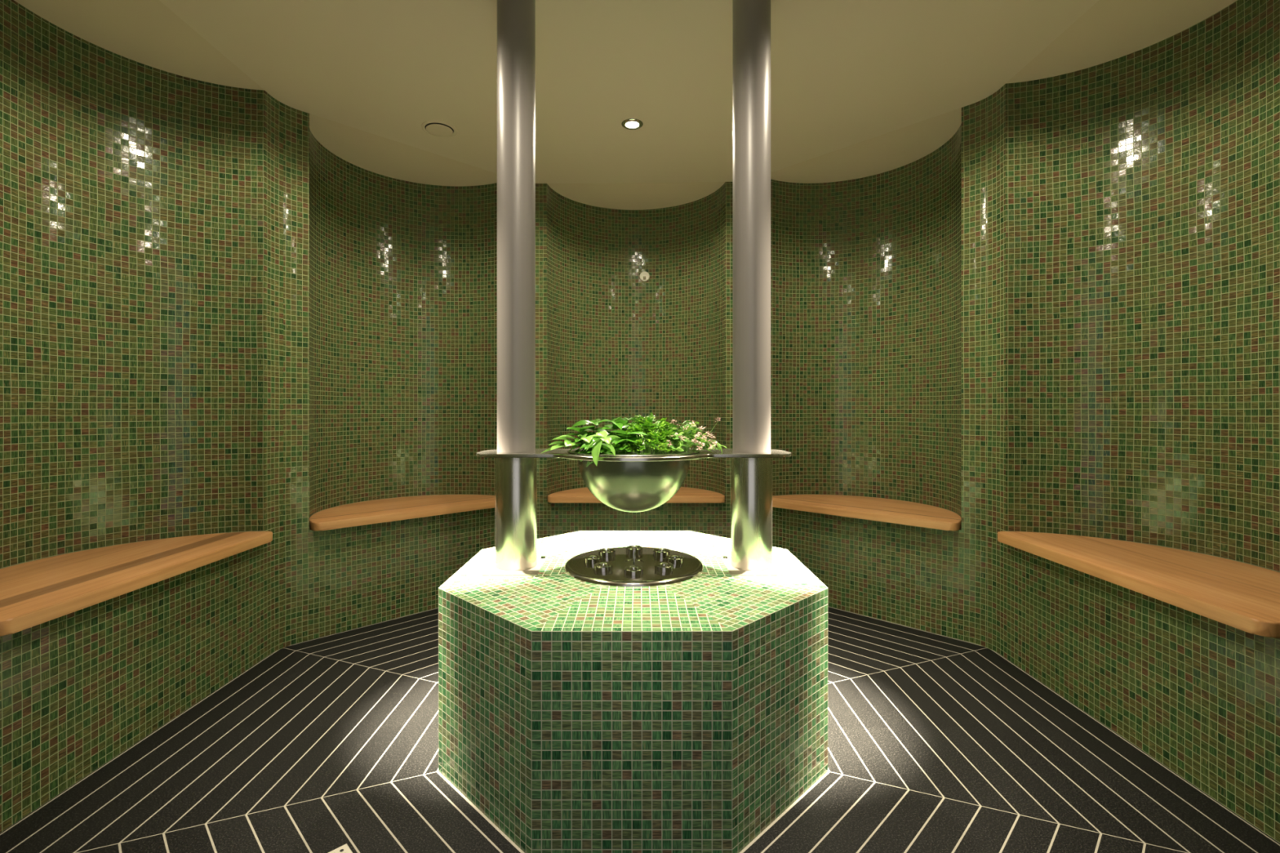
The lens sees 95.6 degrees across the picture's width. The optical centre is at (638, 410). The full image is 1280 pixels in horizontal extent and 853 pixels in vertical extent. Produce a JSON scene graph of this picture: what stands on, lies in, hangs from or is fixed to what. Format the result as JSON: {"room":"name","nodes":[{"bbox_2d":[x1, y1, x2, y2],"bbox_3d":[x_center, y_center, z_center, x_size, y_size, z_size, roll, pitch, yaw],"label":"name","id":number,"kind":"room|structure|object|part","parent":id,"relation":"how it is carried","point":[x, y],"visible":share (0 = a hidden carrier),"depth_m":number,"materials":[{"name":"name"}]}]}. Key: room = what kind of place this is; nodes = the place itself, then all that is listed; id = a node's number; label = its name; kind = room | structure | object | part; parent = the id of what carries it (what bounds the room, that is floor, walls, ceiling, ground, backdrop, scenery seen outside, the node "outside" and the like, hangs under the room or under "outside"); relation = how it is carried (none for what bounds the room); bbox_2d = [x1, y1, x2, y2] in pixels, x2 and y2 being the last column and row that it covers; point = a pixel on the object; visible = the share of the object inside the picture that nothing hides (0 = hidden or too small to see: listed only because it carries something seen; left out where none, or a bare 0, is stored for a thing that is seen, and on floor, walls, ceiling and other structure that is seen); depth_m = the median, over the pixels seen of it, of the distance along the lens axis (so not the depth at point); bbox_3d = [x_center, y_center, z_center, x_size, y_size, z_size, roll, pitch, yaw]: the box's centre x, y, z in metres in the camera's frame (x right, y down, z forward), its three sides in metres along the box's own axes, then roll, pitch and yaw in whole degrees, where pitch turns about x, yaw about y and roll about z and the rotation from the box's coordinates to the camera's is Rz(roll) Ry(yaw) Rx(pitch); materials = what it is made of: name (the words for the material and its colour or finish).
{"room":"spa","nodes":[
{"label":"spa","id":0,"kind":"room"},
{"bbox_2d":[0,0,283,832],"bbox_3d":[-1.743,-0.147,1.845,0.469,2.309,1.236,0,0,0],"label":"wall","id":1,"kind":"structure","parent":0,"point":[141,205],"depth_m":2.08,"materials":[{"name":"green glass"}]},
{"bbox_2d":[0,531,272,636],"bbox_3d":[-1.722,0.507,1.845,0.500,0.036,1.016,0,0,0],"label":"bench","id":2,"kind":"object","parent":1,"relation":"on","point":[33,593],"visible":1,"depth_m":1.77,"materials":[{"name":"brown wood"}]},
{"bbox_2d":[283,103,497,648],"bbox_3d":[-1.237,-0.151,3.066,0.469,2.317,1.236,0,0,45],"label":"wall","id":3,"kind":"structure","parent":0,"point":[390,284],"depth_m":3.07,"materials":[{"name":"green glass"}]},
{"bbox_2d":[309,494,495,530],"bbox_3d":[-1.222,0.507,3.051,0.500,0.036,1.016,0,0,45],"label":"bench","id":4,"kind":"object","parent":3,"relation":"on","point":[390,509],"visible":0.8,"depth_m":2.91,"materials":[{"name":"brown wood"}]},
{"bbox_2d":[14,0,1236,209],"bbox_3d":[-0.016,-1.341,2.056,3.922,0.085,3.500,0,0,0],"label":"ceiling","id":5,"kind":"structure","parent":0,"point":[145,32],"depth_m":2.24,"materials":[{"name":"beige paint"}]},
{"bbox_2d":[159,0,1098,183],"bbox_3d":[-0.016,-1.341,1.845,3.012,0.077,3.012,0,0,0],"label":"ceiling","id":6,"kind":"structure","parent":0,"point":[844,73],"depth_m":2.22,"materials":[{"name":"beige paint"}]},
{"bbox_2d":[421,120,457,137],"bbox_3d":[-0.926,-1.302,2.695,0.160,0.012,0.160,0,0,0],"label":"ceiling vent","id":7,"kind":"object","parent":6,"relation":"in","point":[433,127],"visible":1,"depth_m":2.68,"materials":[{"name":"beige metal"}]},
{"bbox_2d":[621,118,643,129],"bbox_3d":[-0.031,-1.312,2.665,0.100,0.006,0.100,0,0,0],"label":"recessed light","id":8,"kind":"object","parent":6,"relation":"in","point":[630,123],"visible":1,"depth_m":2.66,"materials":[{"name":"silver metal"}]},
{"bbox_2d":[535,182,733,538],"bbox_3d":[-0.016,-0.157,3.572,1.236,2.328,0.469,0,0,0],"label":"wall","id":9,"kind":"structure","parent":0,"point":[611,344],"depth_m":3.63,"materials":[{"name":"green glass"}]},
{"bbox_2d":[547,487,724,502],"bbox_3d":[-0.016,0.507,3.551,1.016,0.036,0.500,0,0,0],"label":"bench","id":10,"kind":"object","parent":9,"relation":"on","point":[684,495],"visible":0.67,"depth_m":3.30,"materials":[{"name":"brown wood"}]},
{"bbox_2d":[640,271,649,281],"bbox_3d":[0.036,-0.878,3.794,0.066,0.066,0.018,0,0,6],"label":"wall sensor","id":11,"kind":"object","parent":9,"relation":"attached to","point":[644,276],"visible":1,"depth_m":3.80,"materials":[{"name":"beige plastic"}]},
{"bbox_2d":[0,606,1279,852],"bbox_3d":[-0.016,1.007,1.245,3.012,0.001,4.212,0,0,0],"label":"floor","id":12,"kind":"structure","parent":0,"point":[937,743],"depth_m":1.63,"materials":[{"name":"black tile"}]},
{"bbox_2d":[328,844,352,852],"bbox_3d":[-0.678,1.005,1.276,0.100,0.003,0.100,0,0,-45],"label":"floor drain","id":13,"kind":"object","parent":12,"relation":"on","point":[344,849],"visible":1,"depth_m":1.33,"materials":[{"name":"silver metal"}]},
{"bbox_2d":[438,530,827,852],"bbox_3d":[-0.016,0.751,1.845,1.086,0.512,1.086,0,0,0],"label":"plinth","id":14,"kind":"object","parent":12,"relation":"on","point":[575,716],"visible":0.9,"depth_m":1.35,"materials":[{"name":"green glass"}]},
{"bbox_2d":[480,0,547,575],"bbox_3d":[-0.390,-0.409,1.845,0.166,1.807,0.212,0,0,0],"label":"column","id":15,"kind":"structure","parent":14,"relation":"on","point":[516,478],"depth_m":1.79,"materials":[{"name":"grey metal"}]},
{"bbox_3d":[-0.390,0.493,1.845,0.166,0.003,0.212,0,0,0],"label":"plate","id":16,"kind":"part","parent":15,"relation":"part of","materials":[{"name":"silver metal"}]},
{"bbox_2d":[475,448,791,462],"bbox_3d":[-0.016,0.136,1.845,0.974,0.011,0.490,0,0,0],"label":"plate","id":17,"kind":"object","parent":15,"relation":"on","point":[555,453],"visible":0.51,"depth_m":1.73,"materials":[{"name":"grey metal"}]},
{"bbox_2d":[542,431,592,453],"bbox_3d":[-0.195,0.096,1.755,0.201,0.066,0.114,0,0,0],"label":"basil sprig","id":18,"kind":"object","parent":17,"relation":"on","point":[567,442],"visible":0.96,"depth_m":1.74,"materials":[{"name":"green plant"}]},
{"bbox_2d":[567,447,700,512],"bbox_3d":[-0.016,0.224,1.845,0.420,0.194,0.420,0,0,0],"label":"bowl","id":19,"kind":"object","parent":17,"relation":"on","point":[621,486],"visible":0.88,"depth_m":1.71,"materials":[{"name":"silver metal"}]},
{"bbox_2d":[564,426,595,462],"bbox_3d":[-0.172,0.117,1.782,0.119,0.141,0.119,0,0,0],"label":"basil sprig","id":20,"kind":"object","parent":19,"relation":"in","point":[579,429],"visible":0.45,"depth_m":1.77,"materials":[{"name":"green plant"}]},
{"bbox_2d":[571,418,608,451],"bbox_3d":[-0.144,0.117,1.826,0.137,0.181,0.114,0,0,0],"label":"basil sprig","id":21,"kind":"object","parent":19,"relation":"in","point":[581,422],"visible":0.3,"depth_m":1.81,"materials":[{"name":"green plant"}]},
{"bbox_2d":[577,437,617,466],"bbox_3d":[-0.126,0.130,1.731,0.106,0.096,0.120,0,0,-43],"label":"basil sprig","id":22,"kind":"object","parent":19,"relation":"in","point":[604,449],"visible":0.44,"depth_m":1.72,"materials":[{"name":"green plant"}]},
{"bbox_2d":[586,431,620,466],"bbox_3d":[-0.100,0.107,1.652,0.096,0.094,0.109,0,0,0],"label":"basil sprig","id":23,"kind":"object","parent":19,"relation":"in","point":[597,446],"visible":1,"depth_m":1.63,"materials":[{"name":"green plant"}]},
{"bbox_2d":[598,416,630,453],"bbox_3d":[-0.073,0.113,1.803,0.117,0.188,0.126,0,0,0],"label":"basil sprig","id":24,"kind":"object","parent":19,"relation":"in","point":[620,424],"visible":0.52,"depth_m":1.79,"materials":[{"name":"green plant"}]},
{"bbox_2d":[610,430,646,454],"bbox_3d":[-0.038,0.122,1.748,0.125,0.130,0.111,0,0,0],"label":"basil sprig","id":25,"kind":"object","parent":19,"relation":"in","point":[625,438],"visible":0.75,"depth_m":1.73,"materials":[{"name":"green plant"}]},
{"bbox_2d":[615,417,643,445],"bbox_3d":[-0.035,0.104,1.875,0.104,0.166,0.103,0,0,35],"label":"basil sprig","id":26,"kind":"object","parent":19,"relation":"in","point":[634,419],"visible":0.24,"depth_m":1.88,"materials":[{"name":"green plant"}]},
{"bbox_2d":[612,412,682,454],"bbox_3d":[0.032,0.106,1.819,0.225,0.202,0.310,0,0,0],"label":"parsley bunch","id":27,"kind":"object","parent":19,"relation":"in","point":[646,424],"visible":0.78,"depth_m":1.75,"materials":[{"name":"green plant"}]},
{"bbox_2d":[651,417,720,453],"bbox_3d":[0.147,0.098,1.802,0.221,0.158,0.257,0,0,0],"label":"bunch","id":28,"kind":"object","parent":19,"relation":"in","point":[685,432],"visible":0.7,"depth_m":1.76,"materials":[{"name":"green"}]},
{"bbox_2d":[695,438,728,453],"bbox_3d":[0.223,0.108,1.770,0.100,0.045,0.058,0,0,0],"label":"herb sprig","id":29,"kind":"object","parent":17,"relation":"on","point":[719,446],"visible":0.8,"depth_m":1.77,"materials":[{"name":"green plant"}]},
{"bbox_2d":[564,545,703,586],"bbox_3d":[-0.015,0.473,1.716,0.403,0.043,0.450,0,0,0],"label":"outlet","id":30,"kind":"object","parent":14,"relation":"in","point":[632,566],"visible":1,"depth_m":1.68,"materials":[{"name":"silver metal"}]},
{"bbox_2d":[720,0,786,575],"bbox_3d":[0.358,-0.412,1.845,0.166,1.814,0.212,0,0,0],"label":"column","id":31,"kind":"structure","parent":14,"relation":"on","point":[751,477],"depth_m":1.79,"materials":[{"name":"grey metal"}]},
{"bbox_3d":[0.358,0.493,1.845,0.166,0.003,0.212,0,0,0],"label":"plate","id":32,"kind":"part","parent":31,"relation":"part of","materials":[{"name":"silver metal"}]},
{"bbox_2d":[770,97,986,647],"bbox_3d":[1.205,-0.161,3.066,1.236,2.336,0.469,0,0,45],"label":"wall","id":33,"kind":"structure","parent":0,"point":[878,282],"depth_m":3.10,"materials":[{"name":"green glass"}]},
{"bbox_2d":[772,494,961,530],"bbox_3d":[1.190,0.507,3.051,1.016,0.036,0.500,0,0,45],"label":"bench","id":34,"kind":"object","parent":33,"relation":"on","point":[880,509],"visible":0.88,"depth_m":2.91,"materials":[{"name":"brown wood"}]},
{"bbox_2d":[986,0,1279,843],"bbox_3d":[1.711,-0.163,1.845,0.469,2.340,1.236,0,0,0],"label":"wall","id":35,"kind":"structure","parent":0,"point":[1133,199],"depth_m":2.07,"materials":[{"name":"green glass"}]},
{"bbox_2d":[997,531,1279,638],"bbox_3d":[1.690,0.507,1.845,0.500,0.036,1.016,0,0,0],"label":"bench","id":36,"kind":"object","parent":35,"relation":"on","point":[1244,597],"visible":1,"depth_m":1.74,"materials":[{"name":"brown wood"}]}
]}

